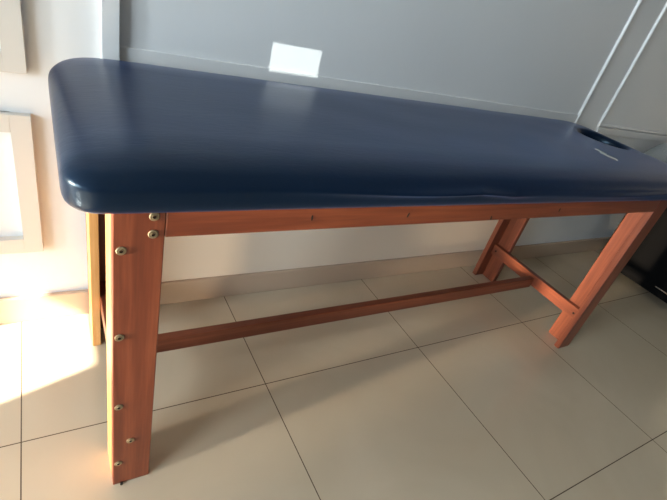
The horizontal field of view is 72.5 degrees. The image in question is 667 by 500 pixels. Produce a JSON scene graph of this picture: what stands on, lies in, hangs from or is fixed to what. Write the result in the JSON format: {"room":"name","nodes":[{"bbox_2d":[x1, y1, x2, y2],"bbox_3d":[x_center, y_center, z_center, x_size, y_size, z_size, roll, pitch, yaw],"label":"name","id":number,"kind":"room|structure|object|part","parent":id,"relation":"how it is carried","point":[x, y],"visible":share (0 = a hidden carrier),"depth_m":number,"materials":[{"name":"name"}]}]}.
{"room":"examination room","nodes":[
{"label":"examination room","id":0,"kind":"room"},
{"bbox_2d":[0,249,666,499],"bbox_3d":[0.929,1.185,0.751,7.400,0.100,4.028,-5,37,-31],"label":"floor","id":1,"kind":"structure","parent":0,"point":[471,398],"depth_m":1.40,"materials":[{"name":"beige tile"}]},
{"bbox_2d":[48,57,666,484],"bbox_3d":[0.265,-0.013,1.482,1.973,0.797,0.621,-5,37,-31],"label":"massage table","id":2,"kind":"object","parent":1,"relation":"on","point":[149,154],"visible":1,"depth_m":0.93,"materials":[{"name":"blue leather"}]},
{"bbox_3d":[-0.617,-0.061,1.215,0.076,0.712,0.022,-5,37,-31],"label":"leg","id":3,"kind":"part","parent":2,"relation":"part of","materials":[{"name":"red wood"}]},
{"bbox_3d":[-0.551,0.245,1.139,0.022,0.048,0.488,-5,37,-31],"label":"cross rail","id":4,"kind":"part","parent":2,"relation":"part of","materials":[{"name":"red wood"}]},
{"bbox_3d":[-0.380,0.226,0.866,0.076,0.712,0.022,-5,37,-31],"label":"leg","id":5,"kind":"part","parent":2,"relation":"part of","materials":[{"name":"red wood"}]},
{"bbox_2d":[48,57,666,213],"bbox_3d":[0.353,-0.306,1.299,1.973,0.082,0.621,-5,37,-31],"label":"cushion","id":6,"kind":"object","parent":2,"relation":"on","point":[130,137],"depth_m":0.90,"materials":[{"name":"blue leather"}]},
{"bbox_3d":[0.416,-0.103,1.136,1.606,0.054,0.022,-5,37,-31],"label":"rail","id":7,"kind":"part","parent":2,"relation":"part of","materials":[{"name":"red wood"}]},
{"bbox_3d":[0.813,-0.177,2.091,0.076,0.712,0.022,-5,37,-31],"label":"leg","id":8,"kind":"part","parent":2,"relation":"part of","materials":[{"name":"red wood"}]},
{"bbox_3d":[0.886,0.129,2.020,0.024,0.050,0.486,-5,37,-31],"label":"cross rail","id":9,"kind":"part","parent":2,"relation":"part of","materials":[{"name":"red wood"}]},
{"bbox_3d":[1.050,0.110,1.743,0.076,0.712,0.022,-5,37,-31],"label":"leg","id":10,"kind":"part","parent":2,"relation":"part of","materials":[{"name":"red wood"}]},
{"bbox_2d":[600,208,666,302],"bbox_3d":[2.105,-0.015,2.545,0.803,0.620,0.740,-5,37,-31],"label":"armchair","id":11,"kind":"object","parent":1,"relation":"on","point":[647,267],"visible":0.44,"depth_m":2.44,"materials":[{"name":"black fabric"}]},
{"bbox_2d":[643,142,666,162],"bbox_3d":[1.923,-0.438,2.329,0.460,0.201,0.490,-5,37,-31],"label":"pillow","id":12,"kind":"object","parent":11,"relation":"on","point":[659,152],"visible":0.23,"depth_m":2.32,"materials":[{"name":"grey fabric"}]},
{"bbox_2d":[0,0,666,297],"bbox_3d":[0.386,-1.046,1.343,7.400,2.700,0.200,-5,37,-31],"label":"wall","id":13,"kind":"structure","parent":0,"point":[550,55],"depth_m":1.36,"materials":[{"name":"paint"}]},
{"bbox_2d":[0,0,26,73],"bbox_3d":[-0.841,-0.910,0.461,0.776,1.331,0.020,-5,37,-31],"label":"trim","id":14,"kind":"structure","parent":13,"relation":"attached to","point":[12,51],"depth_m":0.95,"materials":[{"name":"beige paint"}]},
{"bbox_2d":[0,111,43,253],"bbox_3d":[-1.075,-0.130,0.945,0.775,0.380,0.020,-5,37,-31],"label":"trim","id":15,"kind":"structure","parent":13,"relation":"attached to","point":[19,125],"depth_m":1.12,"materials":[{"name":"beige paint"}]},
{"bbox_2d":[100,0,119,59],"bbox_3d":[-0.367,-0.955,0.744,0.038,2.610,0.022,-5,37,-31],"label":"trim","id":16,"kind":"structure","parent":13,"relation":"attached to","point":[109,9],"depth_m":1.02,"materials":[{"name":"paint"}]},
{"bbox_2d":[0,237,609,324],"bbox_3d":[0.113,0.088,1.937,7.000,0.090,0.014,-5,37,-31],"label":"baseboard","id":17,"kind":"structure","parent":13,"relation":"attached to","point":[14,309],"depth_m":1.72,"materials":[{"name":"tile"}]},
{"bbox_2d":[162,220,498,281],"bbox_3d":[0.198,-0.203,1.762,1.882,0.609,0.004,-5,37,-31],"label":"wall","id":18,"kind":"structure","parent":13,"relation":"attached to","point":[198,256],"depth_m":1.73,"materials":[{"name":"beige paint"}]},
{"bbox_2d":[120,46,577,122],"bbox_3d":[0.291,-0.497,1.581,1.892,0.106,0.006,-5,37,-31],"label":"trim","id":19,"kind":"structure","parent":13,"relation":"attached to","point":[128,54],"depth_m":1.34,"materials":[{"name":"paint"}]},
{"bbox_2d":[575,0,642,122],"bbox_3d":[1.323,-1.344,1.580,0.016,2.004,0.011,-5,37,-31],"label":"trim","id":20,"kind":"structure","parent":13,"relation":"attached to","point":[636,7],"depth_m":1.91,"materials":[{"name":"paint"}]},
{"bbox_2d":[595,127,666,141],"bbox_3d":[1.791,-0.614,2.500,1.262,0.034,0.012,-5,37,-31],"label":"trim","id":21,"kind":"structure","parent":13,"relation":"attached to","point":[604,131],"depth_m":2.33,"materials":[{"name":"paint"}]},
{"bbox_2d":[597,2,666,135],"bbox_3d":[1.986,-1.263,2.097,1.278,1.541,0.011,-5,37,-31],"label":"trim","id":22,"kind":"structure","parent":13,"relation":"attached to","point":[600,124],"depth_m":2.07,"materials":[{"name":"paint"}]}
]}

